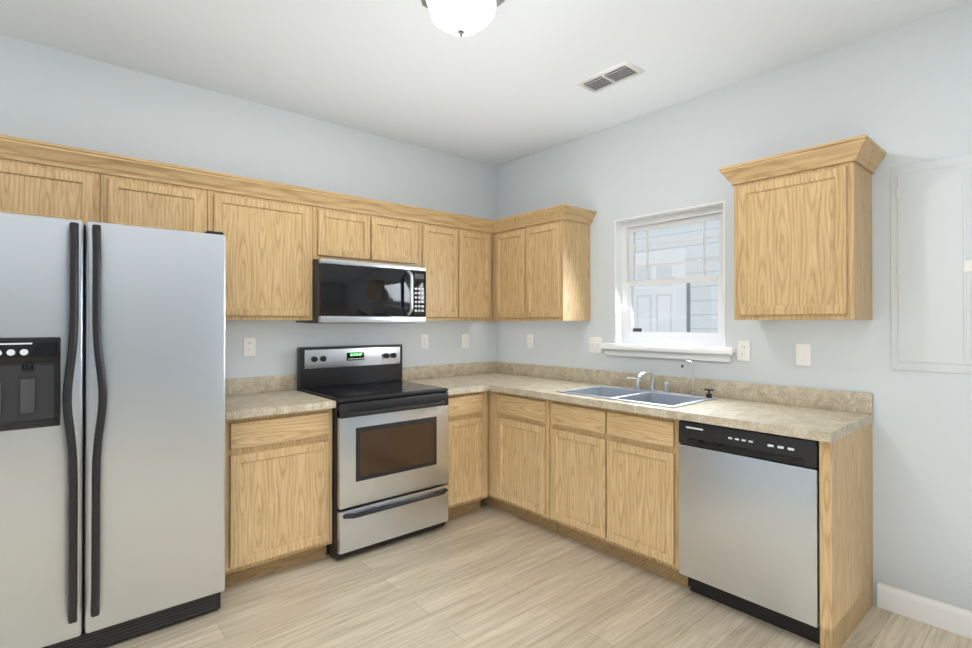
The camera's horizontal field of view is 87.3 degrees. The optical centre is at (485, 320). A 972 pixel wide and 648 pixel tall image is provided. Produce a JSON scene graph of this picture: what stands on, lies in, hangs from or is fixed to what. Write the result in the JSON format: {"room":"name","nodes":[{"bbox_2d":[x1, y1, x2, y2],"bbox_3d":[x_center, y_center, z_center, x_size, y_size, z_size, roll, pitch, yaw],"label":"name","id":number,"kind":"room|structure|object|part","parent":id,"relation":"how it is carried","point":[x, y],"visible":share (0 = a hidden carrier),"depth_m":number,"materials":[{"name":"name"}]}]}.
{"room":"kitchen","nodes":[
{"label":"kitchen","id":0,"kind":"room"},
{"bbox_2d":[0,34,495,389],"bbox_3d":[-2.304,-0.003,2.565,6.180,2.743,0.140,0,0,-41],"label":"wall","id":1,"kind":"structure","parent":0,"point":[50,95],"depth_m":3.21,"materials":[{"name":"grey paint"}]},
{"bbox_2d":[0,158,99,224],"bbox_3d":[-2.127,-0.576,2.412,0.462,0.334,0.321,0,0,-41],"label":"upper cabinet","id":2,"kind":"object","parent":1,"relation":"attached to","point":[28,188],"visible":0.68,"depth_m":2.33,"materials":[{"name":"brown wood"}]},
{"bbox_2d":[100,173,206,232],"bbox_3d":[-1.774,-0.574,2.714,0.462,0.334,0.321,0,0,-41],"label":"upper cabinet","id":3,"kind":"object","parent":1,"relation":"attached to","point":[134,202],"visible":0.69,"depth_m":2.58,"materials":[{"name":"brown wood"}]},
{"bbox_2d":[243,338,254,355],"bbox_3d":[-1.474,0.166,3.177,0.070,0.115,0.009,0,0,-41],"label":"outlet","id":4,"kind":"object","parent":1,"relation":"attached to","point":[248,346],"visible":1,"depth_m":3.17,"materials":[{"name":"white plastic"}]},
{"bbox_2d":[207,190,312,320],"bbox_3d":[-1.378,-0.369,3.053,0.577,0.740,0.321,0,0,-41],"label":"upper cabinet","id":5,"kind":"object","parent":1,"relation":"attached to","point":[269,246],"visible":0.71,"depth_m":2.94,"materials":[{"name":"brown wood"}]},
{"bbox_2d":[0,134,491,232],"bbox_3d":[-1.078,-0.749,3.087,3.048,0.090,0.055,0,0,-41],"label":"crown molding","id":6,"kind":"structure","parent":5,"relation":"attached to","point":[36,152],"depth_m":2.74,"materials":[{"name":"brown wood"}]},
{"bbox_2d":[312,206,417,266],"bbox_3d":[-0.866,-0.556,3.494,0.767,0.362,0.321,0,0,-41],"label":"upper cabinet","id":7,"kind":"object","parent":1,"relation":"attached to","point":[348,235],"visible":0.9,"depth_m":3.34,"materials":[{"name":"brown wood"}]},
{"bbox_2d":[296,258,425,322],"bbox_3d":[-0.821,-0.174,3.439,0.758,0.390,0.457,0,0,-41],"label":"over-the-range microwave","id":8,"kind":"object","parent":7,"relation":"attached to","point":[344,291],"visible":1,"depth_m":3.25,"materials":[{"name":"grey"}]},
{"bbox_2d":[421,334,427,348],"bbox_3d":[-0.485,0.170,4.025,0.070,0.115,0.009,0,0,-41],"label":"outlet","id":9,"kind":"object","parent":1,"relation":"attached to","point":[424,341],"visible":1,"depth_m":4.02,"materials":[{"name":"white plastic"}]},
{"bbox_2d":[418,222,491,320],"bbox_3d":[-0.310,-0.365,3.969,0.691,0.740,0.321,0,0,-41],"label":"upper cabinet","id":10,"kind":"object","parent":1,"relation":"attached to","point":[456,262],"visible":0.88,"depth_m":3.83,"materials":[{"name":"brown wood"}]},
{"bbox_2d":[462,334,468,347],"bbox_3d":[-0.175,0.177,4.291,0.070,0.115,0.009,0,0,-41],"label":"outlet","id":11,"kind":"object","parent":1,"relation":"attached to","point":[465,340],"visible":1,"depth_m":4.29,"materials":[{"name":"white plastic"}]},
{"bbox_2d":[0,0,971,166],"bbox_3d":[0.085,-1.428,-0.214,6.480,0.080,7.480,0,0,-41],"label":"ceiling","id":12,"kind":"structure","parent":0,"point":[502,87],"depth_m":2.60,"materials":[{"name":"white paint"}]},
{"bbox_2d":[421,0,504,36],"bbox_3d":[-0.101,-1.266,2.076,0.355,0.222,0.355,0,0,-41],"label":"ceiling light","id":13,"kind":"object","parent":12,"relation":"attached to","point":[461,31],"depth_m":2.03,"materials":[{"name":"white glass"}]},
{"bbox_3d":[-0.101,-1.244,2.076,0.279,0.132,0.279,0,0,-41],"label":"ceiling light shade","id":14,"kind":"part","parent":13,"relation":"part of","materials":[{"name":"white glass"}]},
{"bbox_2d":[576,61,644,92],"bbox_3d":[0.698,-1.365,2.880,0.176,0.016,0.340,0,0,-41],"label":"ceiling vent","id":15,"kind":"object","parent":12,"relation":"in","point":[616,74],"visible":1,"depth_m":2.86,"materials":[{"name":"white metal"}]},
{"bbox_2d":[102,501,971,647],"bbox_3d":[0.085,1.385,-0.228,6.480,0.060,7.480,0,0,-41],"label":"floor","id":16,"kind":"structure","parent":0,"point":[486,575],"depth_m":2.43,"materials":[{"name":"brown wood"}]},
{"bbox_2d":[0,212,225,647],"bbox_3d":[-1.779,0.476,2.340,0.908,1.782,0.822,0,0,-41],"label":"refrigerator","id":17,"kind":"object","parent":16,"relation":"on","point":[112,422],"visible":1,"depth_m":2.09,"materials":[{"name":"grey metal"}]},
{"bbox_2d":[225,408,331,587],"bbox_3d":[-1.279,0.933,2.938,0.565,0.874,0.616,0,0,-41],"label":"base cabinet","id":18,"kind":"object","parent":16,"relation":"on","point":[278,492],"visible":0.85,"depth_m":2.70,"materials":[{"name":"brown wood"}]},
{"bbox_2d":[225,374,335,419],"bbox_3d":[-1.270,0.425,2.929,0.572,0.140,0.645,0,0,-41],"label":"countertop","id":19,"kind":"structure","parent":18,"relation":"on","point":[249,397],"depth_m":2.96,"materials":[{"name":"laminate"}]},
{"bbox_2d":[297,344,447,559],"bbox_3d":[-0.720,0.774,3.318,0.764,1.195,0.713,0,0,-41],"label":"range","id":20,"kind":"object","parent":16,"relation":"on","point":[389,453],"visible":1,"depth_m":3.12,"materials":[{"name":"silver metal"}]},
{"bbox_2d":[445,391,486,518],"bbox_3d":[-0.326,0.937,3.755,0.391,0.874,0.616,0,0,-41],"label":"base cabinet","id":21,"kind":"object","parent":16,"relation":"on","point":[467,453],"visible":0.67,"depth_m":3.54,"materials":[{"name":"brown wood"}]},
{"bbox_2d":[402,365,485,394],"bbox_3d":[-0.331,0.429,3.735,0.360,0.139,0.645,0,0,-41],"label":"countertop","id":22,"kind":"structure","parent":21,"relation":"on","point":[459,379],"depth_m":3.95,"materials":[{"name":"laminate"}]},
{"bbox_2d":[481,390,557,532],"bbox_3d":[0.242,0.938,3.875,0.616,0.874,1.170,0,0,-41],"label":"base cabinet","id":23,"kind":"object","parent":16,"relation":"on","point":[518,455],"visible":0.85,"depth_m":3.44,"materials":[{"name":"brown wood"}]},
{"bbox_2d":[445,361,872,442],"bbox_3d":[0.731,0.426,3.277,0.657,0.139,2.722,0,0,-41],"label":"countertop","id":24,"kind":"structure","parent":23,"relation":"on","point":[825,415],"depth_m":2.74,"materials":[{"name":"laminate"}]},
{"bbox_2d":[556,360,717,407],"bbox_3d":[0.896,0.433,3.094,0.500,0.386,0.800,0,0,-41],"label":"sink","id":25,"kind":"object","parent":24,"relation":"in","point":[665,397],"visible":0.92,"depth_m":3.14,"materials":[{"name":"silver metal"}]},
{"bbox_2d":[550,400,689,586],"bbox_3d":[0.913,0.934,3.093,0.616,0.874,0.881,0,0,-41],"label":"base cabinet","id":26,"kind":"object","parent":16,"relation":"on","point":[614,482],"visible":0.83,"depth_m":2.84,"materials":[{"name":"brown wood"}]},
{"bbox_2d":[679,420,819,643],"bbox_3d":[1.388,0.934,2.512,0.618,0.868,0.605,0,0,-41],"label":"dishwasher","id":27,"kind":"object","parent":16,"relation":"on","point":[749,537],"visible":0.85,"depth_m":2.28,"materials":[{"name":"grey metal"}]},
{"bbox_2d":[819,423,872,647],"bbox_3d":[1.614,0.930,2.271,0.622,0.874,0.043,0,0,-41],"label":"cabinet end panel","id":28,"kind":"object","parent":16,"relation":"on","point":[846,521],"visible":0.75,"depth_m":2.17,"materials":[{"name":"brown wood"}]},
{"bbox_2d":[496,1,971,610],"bbox_3d":[2.491,-0.007,1.843,0.140,2.743,7.480,0,0,-41],"label":"wall","id":29,"kind":"structure","parent":0,"point":[900,95],"depth_m":2.57,"materials":[{"name":"grey paint"}]},
{"bbox_2d":[527,335,533,348],"bbox_3d":[0.366,0.176,4.204,0.009,0.115,0.070,0,0,-41],"label":"outlet","id":30,"kind":"object","parent":29,"relation":"attached to","point":[530,341],"visible":1,"depth_m":4.20,"materials":[{"name":"white plastic"}]},
{"bbox_2d":[492,219,589,320],"bbox_3d":[0.309,-0.365,4.031,0.321,0.740,1.030,0,0,-41],"label":"upper cabinet","id":31,"kind":"object","parent":29,"relation":"attached to","point":[540,272],"visible":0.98,"depth_m":3.71,"materials":[{"name":"brown wood"}]},
{"bbox_2d":[492,204,571,232],"bbox_3d":[0.317,-0.746,3.760,0.055,0.090,0.720,0,0,-41],"label":"crown molding","id":32,"kind":"structure","parent":31,"relation":"attached to","point":[563,211],"depth_m":3.72,"materials":[{"name":"brown wood"}]},
{"bbox_2d":[572,206,595,224],"bbox_3d":[0.673,-0.747,3.628,0.292,0.090,0.055,0,0,-41],"label":"crown molding","id":33,"kind":"structure","parent":31,"relation":"attached to","point":[581,215],"depth_m":3.64,"materials":[{"name":"brown wood"}]},
{"bbox_2d":[589,337,601,352],"bbox_3d":[0.791,0.179,3.703,0.016,0.115,0.116,0,0,-41],"label":"switch plate","id":34,"kind":"object","parent":29,"relation":"attached to","point":[594,344],"visible":1,"depth_m":3.70,"materials":[{"name":"white plastic"}]},
{"bbox_2d":[600,200,734,361],"bbox_3d":[1.176,-0.229,3.336,0.178,0.951,0.923,0,0,-41],"label":"window","id":35,"kind":"structure","parent":29,"relation":"in","point":[702,347],"depth_m":3.36,"materials":[{"name":"white"}]},
{"bbox_2d":[737,341,749,360],"bbox_3d":[1.473,0.176,2.914,0.009,0.115,0.070,0,0,-41],"label":"outlet","id":36,"kind":"object","parent":29,"relation":"attached to","point":[743,350],"visible":1,"depth_m":2.91,"materials":[{"name":"white plastic"}]},
{"bbox_2d":[734,161,871,319],"bbox_3d":[1.574,-0.372,2.556,0.321,0.740,0.522,0,0,-41],"label":"upper cabinet","id":37,"kind":"object","parent":29,"relation":"attached to","point":[802,245],"visible":0.96,"depth_m":2.41,"materials":[{"name":"brown wood"}]},
{"bbox_2d":[718,134,885,185],"bbox_3d":[1.559,-0.752,2.545,0.358,0.090,0.636,0,0,-41],"label":"crown molding","id":38,"kind":"structure","parent":37,"relation":"attached to","point":[866,152],"depth_m":2.39,"materials":[{"name":"brown wood"}]},
{"bbox_2d":[796,344,810,365],"bbox_3d":[1.671,0.183,2.683,0.008,0.115,0.070,0,0,-41],"label":"outlet","id":39,"kind":"object","parent":29,"relation":"attached to","point":[803,354],"visible":1,"depth_m":2.68,"materials":[{"name":"white plastic"}]},
{"bbox_2d":[877,582,971,638],"bbox_3d":[3.315,1.303,0.757,0.014,0.112,4.429,0,0,-41],"label":"baseboard","id":40,"kind":"structure","parent":29,"relation":"attached to","point":[945,616],"depth_m":2.29,"materials":[{"name":"white wood"}]},
{"bbox_2d":[890,154,971,373],"bbox_3d":[2.035,-0.243,2.256,0.014,0.950,0.390,0,0,-41],"label":"panel","id":41,"kind":"object","parent":29,"relation":"attached to","point":[931,266],"visible":1,"depth_m":2.29,"materials":[{"name":"white"}]},
{"label":"outside","id":42,"kind":"structure","parent":0,"visible":0},
{"bbox_2d":[633,220,719,332],"bbox_3d":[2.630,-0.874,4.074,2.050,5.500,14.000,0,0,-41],"label":"window glass","id":43,"kind":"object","parent":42,"point":[701,312],"depth_m":5.97,"materials":[{"name":"white"}]}
]}

